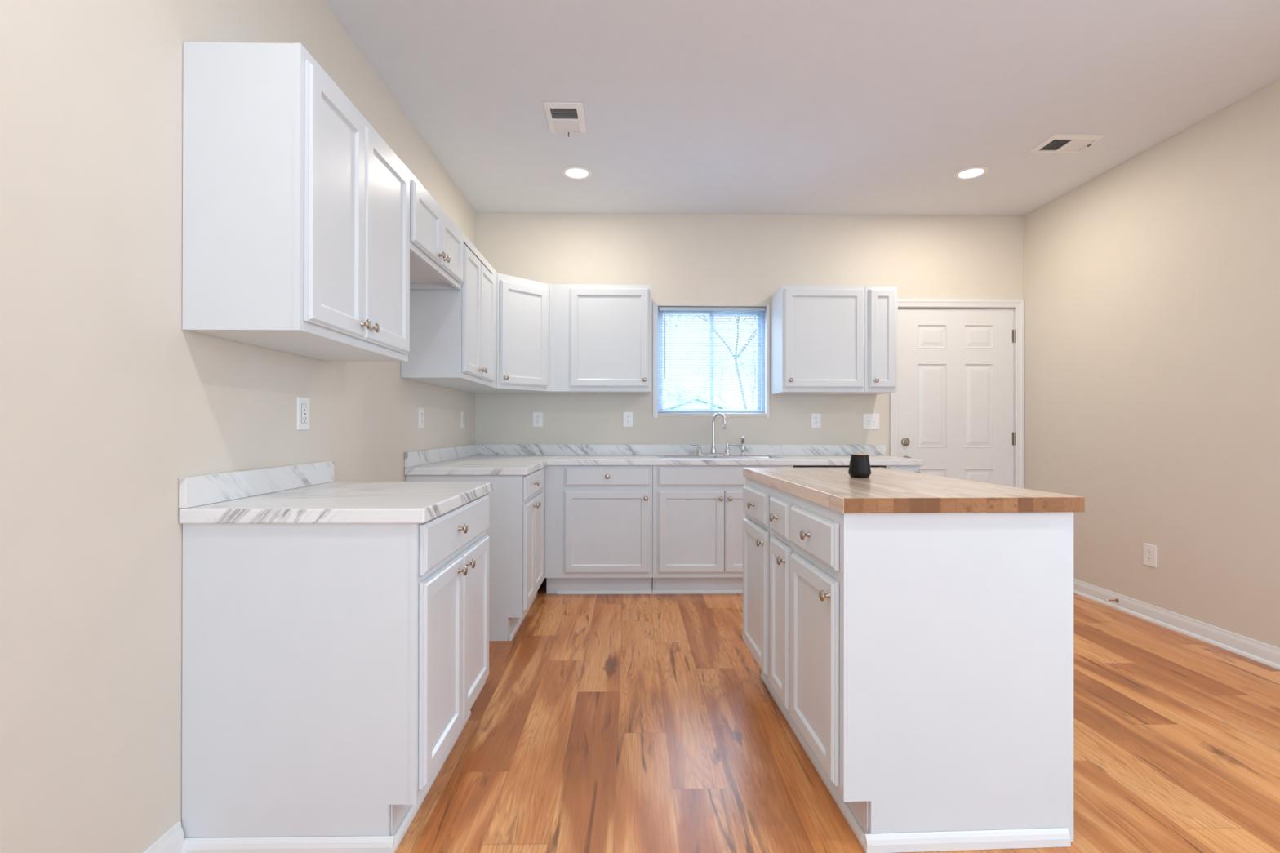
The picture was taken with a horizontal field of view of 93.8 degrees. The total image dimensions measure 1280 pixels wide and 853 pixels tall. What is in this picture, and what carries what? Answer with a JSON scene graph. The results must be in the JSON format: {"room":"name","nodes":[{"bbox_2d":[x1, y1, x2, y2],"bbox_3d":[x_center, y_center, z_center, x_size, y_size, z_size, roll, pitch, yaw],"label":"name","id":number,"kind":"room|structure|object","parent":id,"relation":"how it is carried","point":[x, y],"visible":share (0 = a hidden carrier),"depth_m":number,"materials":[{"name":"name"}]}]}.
{"room":"kitchen","nodes":[
{"label":"kitchen","id":0,"kind":"room"},
{"bbox_2d":[0,0,475,852],"bbox_3d":[-1.253,-0.263,0.488,0.120,2.784,8.459,0,0,-1],"label":"wall","id":1,"kind":"structure","parent":0,"point":[106,401],"depth_m":1.39,"materials":[{"name":"paint"}]},
{"bbox_2d":[142,821,186,852],"bbox_3d":[-1.155,1.080,-1.008,0.027,0.092,5.168,0,0,-1],"label":"baseboard","id":2,"kind":"structure","parent":1,"relation":"attached to","point":[172,842],"depth_m":1.54,"materials":[{"name":"paint"}]},
{"bbox_2d":[178,461,333,508],"bbox_3d":[-1.208,0.175,1.965,0.020,0.080,0.788,0,0,-1],"label":"backsplash","id":3,"kind":"structure","parent":1,"relation":"attached to","point":[201,490],"depth_m":1.83,"materials":[{"name":"stone"}]},
{"bbox_2d":[182,41,409,361],"bbox_3d":[-1.038,-0.636,1.972,0.357,0.762,0.772,0,0,-1],"label":"upper cabinet","id":4,"kind":"object","parent":1,"relation":"attached to","point":[296,209],"visible":1,"depth_m":1.59,"materials":[{"name":"paint"}]},
{"bbox_2d":[296,396,309,429],"bbox_3d":[-1.218,-0.047,2.169,0.008,0.118,0.078,0,0,-1],"label":"wall outlet","id":5,"kind":"object","parent":1,"relation":"attached to","point":[303,403],"visible":1,"depth_m":2.16,"materials":[{"name":"white plastic"}]},
{"bbox_2d":[301,404,306,422],"bbox_3d":[-1.215,-0.047,2.169,0.003,0.069,0.035,0,0,-1],"label":"receptacle","id":6,"kind":"object","parent":5,"relation":"attached to","point":[304,406],"depth_m":2.17,"materials":[{"name":"white plastic"}]},
{"bbox_2d":[418,407,423,427],"bbox_3d":[-1.240,-0.049,3.398,0.008,0.116,0.074,0,0,-1],"label":"wall outlet","id":7,"kind":"object","parent":1,"relation":"attached to","point":[420,409],"visible":1,"depth_m":3.38,"materials":[{"name":"white plastic"}]},
{"bbox_2d":[408,168,463,289],"bbox_3d":[-1.051,-0.862,2.729,0.357,0.308,0.734,0,0,-1],"label":"upper cabinet","id":8,"kind":"object","parent":1,"relation":"attached to","point":[436,242],"visible":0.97,"depth_m":2.69,"materials":[{"name":"paint"}]},
{"bbox_2d":[404,444,477,467],"bbox_3d":[-1.241,0.177,3.861,0.020,0.081,1.430,0,0,-1],"label":"backsplash","id":9,"kind":"structure","parent":1,"relation":"attached to","point":[416,458],"depth_m":3.62,"materials":[{"name":"stone"}]},
{"bbox_2d":[400,231,497,388],"bbox_3d":[-1.065,-0.633,3.516,0.357,0.762,0.834,0,0,-1],"label":"upper cabinet","id":10,"kind":"object","parent":1,"relation":"attached to","point":[453,333],"visible":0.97,"depth_m":3.12,"materials":[{"name":"paint"}]},
{"bbox_2d":[461,411,464,427],"bbox_3d":[-1.254,-0.049,4.241,0.008,0.118,0.074,0,0,-1],"label":"wall outlet","id":11,"kind":"object","parent":1,"relation":"attached to","point":[462,412],"visible":1,"depth_m":4.23,"materials":[{"name":"white plastic"}]},
{"bbox_2d":[452,272,553,393],"bbox_3d":[-0.952,-0.632,4.269,0.607,0.762,0.667,0,0,-1],"label":"upper cabinet","id":12,"kind":"object","parent":1,"relation":"attached to","point":[522,304],"visible":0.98,"depth_m":4.09,"materials":[{"name":"paint"}]},
{"bbox_2d":[475,212,1022,456],"bbox_3d":[0.862,-0.252,4.695,4.255,2.784,0.120,0,0,-1],"label":"wall","id":13,"kind":"structure","parent":0,"point":[686,259],"depth_m":4.63,"materials":[{"name":"paint"}]},
{"bbox_2d":[532,412,542,426],"bbox_3d":[-0.787,-0.054,4.602,0.080,0.117,0.008,0,0,-1],"label":"wall outlet","id":14,"kind":"object","parent":13,"relation":"attached to","point":[537,417],"visible":1,"depth_m":4.60,"materials":[{"name":"white plastic"}]},
{"bbox_2d":[549,284,651,394],"bbox_3d":[-0.284,-0.631,4.415,0.728,0.762,0.399,0,0,-1],"label":"upper cabinet","id":15,"kind":"object","parent":13,"relation":"attached to","point":[600,335],"visible":1,"depth_m":4.25,"materials":[{"name":"paint"}]},
{"bbox_2d":[622,412,633,426],"bbox_3d":[-0.092,-0.054,4.614,0.080,0.117,0.008,0,0,-1],"label":"wall outlet","id":16,"kind":"object","parent":13,"relation":"attached to","point":[628,417],"visible":1,"depth_m":4.61,"materials":[{"name":"white plastic"}]},
{"bbox_2d":[475,444,885,455],"bbox_3d":[0.319,0.180,4.613,3.166,0.081,0.020,0,0,-1],"label":"backsplash","id":17,"kind":"structure","parent":13,"relation":"attached to","point":[482,449],"depth_m":4.60,"materials":[{"name":"stone"}]},
{"bbox_2d":[653,303,769,418],"bbox_3d":[0.550,-0.505,4.678,0.900,0.884,0.115,0,0,-1],"label":"window","id":18,"kind":"structure","parent":13,"relation":"in","point":[766,389],"depth_m":4.68,"materials":[{"name":"white plastic"}]},
{"bbox_2d":[658,306,764,413],"bbox_3d":[0.558,-0.515,4.650,0.824,0.816,0.040,0,0,-1],"label":"window blind","id":19,"kind":"object","parent":18,"relation":"attached to","point":[660,308],"visible":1,"depth_m":4.66,"materials":[{"name":"white plastic"}]},
{"bbox_2d":[810,413,821,427],"bbox_3d":[1.364,-0.046,4.639,0.076,0.113,0.008,0,0,-1],"label":"wall outlet","id":20,"kind":"object","parent":13,"relation":"attached to","point":[815,418],"visible":1,"depth_m":4.64,"materials":[{"name":"white plastic"}]},
{"bbox_2d":[770,285,865,395],"bbox_3d":[1.314,-0.628,4.442,0.596,0.762,0.399,0,0,-1],"label":"upper cabinet","id":21,"kind":"object","parent":13,"relation":"attached to","point":[818,332],"visible":1,"depth_m":4.28,"materials":[{"name":"paint"}]},
{"bbox_2d":[862,413,879,429],"bbox_3d":[1.795,-0.040,4.641,0.128,0.122,0.018,0,0,-1],"label":"switch plate","id":22,"kind":"object","parent":13,"relation":"attached to","point":[870,421],"visible":1,"depth_m":4.64,"materials":[{"name":"white plastic"}]},
{"bbox_2d":[847,285,897,395],"bbox_3d":[1.730,-0.628,4.449,0.231,0.762,0.399,0,0,-1],"label":"upper cabinet","id":23,"kind":"object","parent":13,"relation":"attached to","point":[881,301],"visible":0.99,"depth_m":4.29,"materials":[{"name":"paint"}]},
{"bbox_2d":[897,308,1016,486],"bbox_3d":[2.471,0.104,4.661,0.930,2.053,0.107,0,0,-1],"label":"door","id":24,"kind":"structure","parent":13,"relation":"in","point":[956,366],"depth_m":4.68,"materials":[{"name":"paint"}]},
{"bbox_2d":[889,298,1024,488],"bbox_3d":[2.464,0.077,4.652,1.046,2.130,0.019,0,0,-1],"label":"trim","id":25,"kind":"structure","parent":13,"relation":"attached to","point":[1019,304],"depth_m":4.65,"materials":[{"name":"paint"}]},
{"bbox_2d":[324,0,1279,216],"bbox_3d":[0.936,-1.713,0.529,4.495,0.120,8.459,0,0,-1],"label":"ceiling","id":26,"kind":"structure","parent":0,"point":[748,107],"depth_m":2.94,"materials":[{"name":"paint"}]},
{"bbox_2d":[542,102,586,137],"bbox_3d":[-0.396,-1.635,3.200,0.202,0.026,0.310,0,0,-1],"label":"ceiling vent","id":27,"kind":"object","parent":26,"relation":"in","point":[562,117],"visible":1,"depth_m":3.18,"materials":[{"name":"white plastic"}]},
{"bbox_2d":[561,165,591,179],"bbox_3d":[-0.409,-1.643,3.882,0.196,0.009,0.196,0,0,-1],"label":"recessed light","id":28,"kind":"object","parent":26,"relation":"in","point":[575,172],"visible":1,"depth_m":3.88,"materials":[{"name":"white plastic"}]},
{"bbox_2d":[565,168,587,177],"bbox_3d":[-0.409,-1.645,3.882,0.140,0.004,0.140,0,0,-42],"label":"diffuser","id":29,"kind":"object","parent":28,"relation":"attached to","point":[570,173],"depth_m":3.89,"materials":[{"name":"white plastic"}]},
{"bbox_2d":[954,165,988,179],"bbox_3d":[2.143,-1.639,3.874,0.196,0.009,0.196,0,0,-1],"label":"recessed light","id":30,"kind":"object","parent":26,"relation":"in","point":[971,172],"visible":1,"depth_m":3.87,"materials":[{"name":"white plastic"}]},
{"bbox_2d":[959,168,983,177],"bbox_3d":[2.143,-1.641,3.874,0.140,0.004,0.140,0,0,-5],"label":"diffuser","id":31,"kind":"object","parent":30,"relation":"attached to","point":[963,173],"depth_m":3.88,"materials":[{"name":"white plastic"}]},
{"bbox_2d":[1028,133,1105,153],"bbox_3d":[2.475,-1.636,3.481,0.294,0.015,0.222,0,0,-1],"label":"ceiling vent","id":32,"kind":"object","parent":26,"relation":"in","point":[1056,143],"visible":1,"depth_m":3.47,"materials":[{"name":"white plastic"}]},
{"bbox_2d":[390,577,1279,852],"bbox_3d":[0.932,1.192,0.523,4.495,0.120,8.459,0,0,-1],"label":"floor","id":33,"kind":"structure","parent":0,"point":[606,723],"depth_m":2.11,"materials":[{"name":"brown wood"}]},
{"bbox_2d":[182,494,489,852],"bbox_3d":[-0.886,0.695,1.963,0.665,0.874,0.776,0,0,-1],"label":"base cabinet","id":34,"kind":"object","parent":33,"relation":"on","point":[331,673],"visible":0.98,"depth_m":1.59,"materials":[{"name":"paint"}]},
{"bbox_2d":[178,461,492,524],"bbox_3d":[-0.897,0.196,1.969,0.642,0.122,0.790,0,0,-1],"label":"countertop","id":35,"kind":"structure","parent":34,"relation":"on","point":[304,493],"depth_m":1.73,"materials":[{"name":"stone"}]},
{"bbox_2d":[405,466,544,640],"bbox_3d":[-0.914,0.698,3.610,0.665,0.876,0.894,0,0,-1],"label":"base cabinet","id":36,"kind":"object","parent":33,"relation":"on","point":[515,532],"visible":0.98,"depth_m":3.17,"materials":[{"name":"paint"}]},
{"bbox_2d":[404,444,924,475],"bbox_3d":[0.332,0.200,3.897,3.166,0.122,1.452,0,0,-1],"label":"countertop","id":37,"kind":"structure","parent":36,"relation":"on","point":[477,459],"depth_m":4.08,"materials":[{"name":"stone"}]},
{"bbox_2d":[690,413,736,455],"bbox_3d":[0.553,0.056,4.462,0.348,0.319,0.136,0,0,-1],"label":"kitchen faucet","id":38,"kind":"object","parent":37,"relation":"on","point":[713,451],"visible":1,"depth_m":4.49,"materials":[{"name":"silver metal"}]},
{"bbox_2d":[657,454,786,458],"bbox_3d":[0.570,0.305,4.328,0.864,0.178,0.472,0,0,-1],"label":"sink","id":39,"kind":"object","parent":37,"relation":"in","point":[661,456],"visible":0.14,"depth_m":4.44,"materials":[{"name":"silver metal"}]},
{"bbox_2d":[739,435,746,455],"bbox_3d":[0.774,0.144,4.508,0.047,0.144,0.048,0,0,-1],"label":"sprayer","id":40,"kind":"object","parent":39,"relation":"on","point":[743,438],"visible":1,"depth_m":4.50,"materials":[{"name":"silver metal"}]},
{"bbox_2d":[544,465,653,594],"bbox_3d":[-0.280,0.700,4.284,0.720,0.876,0.656,0,0,-1],"label":"base cabinet","id":41,"kind":"object","parent":33,"relation":"on","point":[598,518],"visible":0.98,"depth_m":4.00,"materials":[{"name":"paint"}]},
{"bbox_2d":[652,465,793,594],"bbox_3d":[0.554,0.701,4.298,0.944,0.876,0.656,0,0,-1],"label":"base cabinet","id":42,"kind":"object","parent":33,"relation":"on","point":[699,514],"visible":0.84,"depth_m":4.00,"materials":[{"name":"paint"}]},
{"bbox_2d":[742,477,788,719],"bbox_3d":[0.784,0.684,2.558,0.666,0.902,0.452,0,0,-3],"label":"base cabinet","id":43,"kind":"object","parent":33,"relation":"on","point":[757,531],"visible":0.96,"depth_m":2.51,"materials":[{"name":"paint"}]},
{"bbox_2d":[768,486,812,758],"bbox_3d":[0.801,0.684,2.194,0.666,0.902,0.276,0,0,-3],"label":"base cabinet","id":44,"kind":"object","parent":33,"relation":"on","point":[780,545],"visible":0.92,"depth_m":2.16,"materials":[{"name":"paint"}]},
{"bbox_2d":[793,465,883,467],"bbox_3d":[1.343,0.708,4.295,0.620,0.862,0.568,0,0,-1],"label":"dishwasher","id":45,"kind":"object","parent":33,"relation":"on","point":[794,466],"visible":0.02,"depth_m":4.13,"materials":[{"name":"black plastic"}]},
{"bbox_2d":[874,465,920,473],"bbox_3d":[1.771,0.703,4.319,0.227,0.876,0.656,0,0,-1],"label":"base cabinet","id":46,"kind":"object","parent":33,"relation":"on","point":[916,468],"visible":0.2,"depth_m":4.03,"materials":[{"name":"paint"}]},
{"bbox_2d":[790,494,1071,852],"bbox_3d":[0.819,0.683,1.827,0.666,0.902,0.456,0,0,-3],"label":"base cabinet","id":47,"kind":"object","parent":33,"relation":"on","point":[928,650],"visible":0.98,"depth_m":1.62,"materials":[{"name":"paint"}]},
{"bbox_2d":[742,467,1084,513],"bbox_3d":[0.840,0.212,2.201,0.663,0.040,1.208,0,0,-3],"label":"countertop","id":48,"kind":"structure","parent":47,"relation":"on","point":[886,491],"depth_m":1.73,"materials":[{"name":"brown wood"}]},
{"bbox_2d":[848,453,871,477],"bbox_3d":[0.829,0.147,2.259,0.082,0.088,0.082,0,0,-1],"label":"canister","id":49,"kind":"object","parent":48,"relation":"on","point":[860,465],"visible":1,"depth_m":2.23,"materials":[{"name":"black ceramic"}]},
{"bbox_2d":[1066,511,1073,841],"bbox_3d":[1.145,0.684,2.217,0.022,0.902,1.168,0,0,-3],"label":"panel","id":50,"kind":"object","parent":33,"relation":"on","point":[1069,515],"visible":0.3,"depth_m":1.63,"materials":[{"name":"paint"}]},
{"bbox_2d":[1022,78,1279,648],"bbox_3d":[3.121,-0.257,0.564,0.120,2.784,8.459,0,0,-1],"label":"wall","id":51,"kind":"structure","parent":0,"point":[1151,286],"depth_m":3.39,"materials":[{"name":"paint"}]},
{"bbox_2d":[1105,598,1118,602],"bbox_3d":[2.953,1.090,3.749,0.074,0.021,0.022,0,0,-1],"label":"door stop","id":52,"kind":"object","parent":51,"relation":"attached to","point":[1117,599],"visible":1,"depth_m":3.75,"materials":[{"name":"metal"}]},
{"bbox_2d":[1143,542,1156,568],"bbox_3d":[3.004,0.759,3.529,0.008,0.128,0.088,0,0,-1],"label":"wall outlet","id":53,"kind":"object","parent":51,"relation":"attached to","point":[1149,550],"visible":1,"depth_m":3.52,"materials":[{"name":"white plastic"}]},
{"bbox_2d":[1073,578,1279,670],"bbox_3d":[3.045,1.089,0.565,0.027,0.092,8.169,0,0,-1],"label":"baseboard","id":54,"kind":"structure","parent":51,"relation":"attached to","point":[1256,651],"depth_m":3.28,"materials":[{"name":"paint"}]},
{"label":"outside","id":55,"kind":"structure","parent":0,"visible":0},
{"bbox_3d":[-0.826,3.274,47.496,120.000,0.100,84.981,0,0,-1],"label":"lawn","id":56,"kind":"structure","parent":55,"visible":0},
{"bbox_2d":[662,384,695,408],"bbox_3d":[1.433,-0.280,42.032,5.164,6.998,3.154,0,0,-1],"label":"tree","id":57,"kind":"object","parent":56,"relation":"on","point":[664,393],"visible":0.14,"depth_m":41.47,"materials":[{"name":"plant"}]},
{"bbox_2d":[662,376,708,407],"bbox_3d":[3.426,-0.342,44.079,3.927,7.165,3.325,0,0,41],"label":"tree","id":58,"kind":"object","parent":56,"relation":"on","point":[686,384],"visible":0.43,"depth_m":44.12,"materials":[{"name":"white plant"}]},
{"bbox_2d":[664,397,729,408],"bbox_3d":[2.473,0.952,31.546,11.800,4.490,9.800,0,0,-1],"label":"neighbor house","id":59,"kind":"structure","parent":56,"relation":"on","point":[677,406],"depth_m":27.04,"materials":[{"name":"white"}]},
{"bbox_2d":[662,314,756,408],"bbox_3d":[2.077,-0.556,12.901,4.252,7.450,3.848,0,0,-1],"label":"tree","id":60,"kind":"object","parent":56,"relation":"on","point":[704,317],"visible":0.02,"depth_m":13.03,"materials":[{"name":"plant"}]},
{"bbox_2d":[686,339,756,408],"bbox_3d":[6.777,-1.400,40.227,7.421,9.268,4.871,0,0,-1],"label":"tree","id":61,"kind":"object","parent":56,"relation":"on","point":[744,353],"visible":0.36,"depth_m":40.31,"materials":[{"name":"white plant"}]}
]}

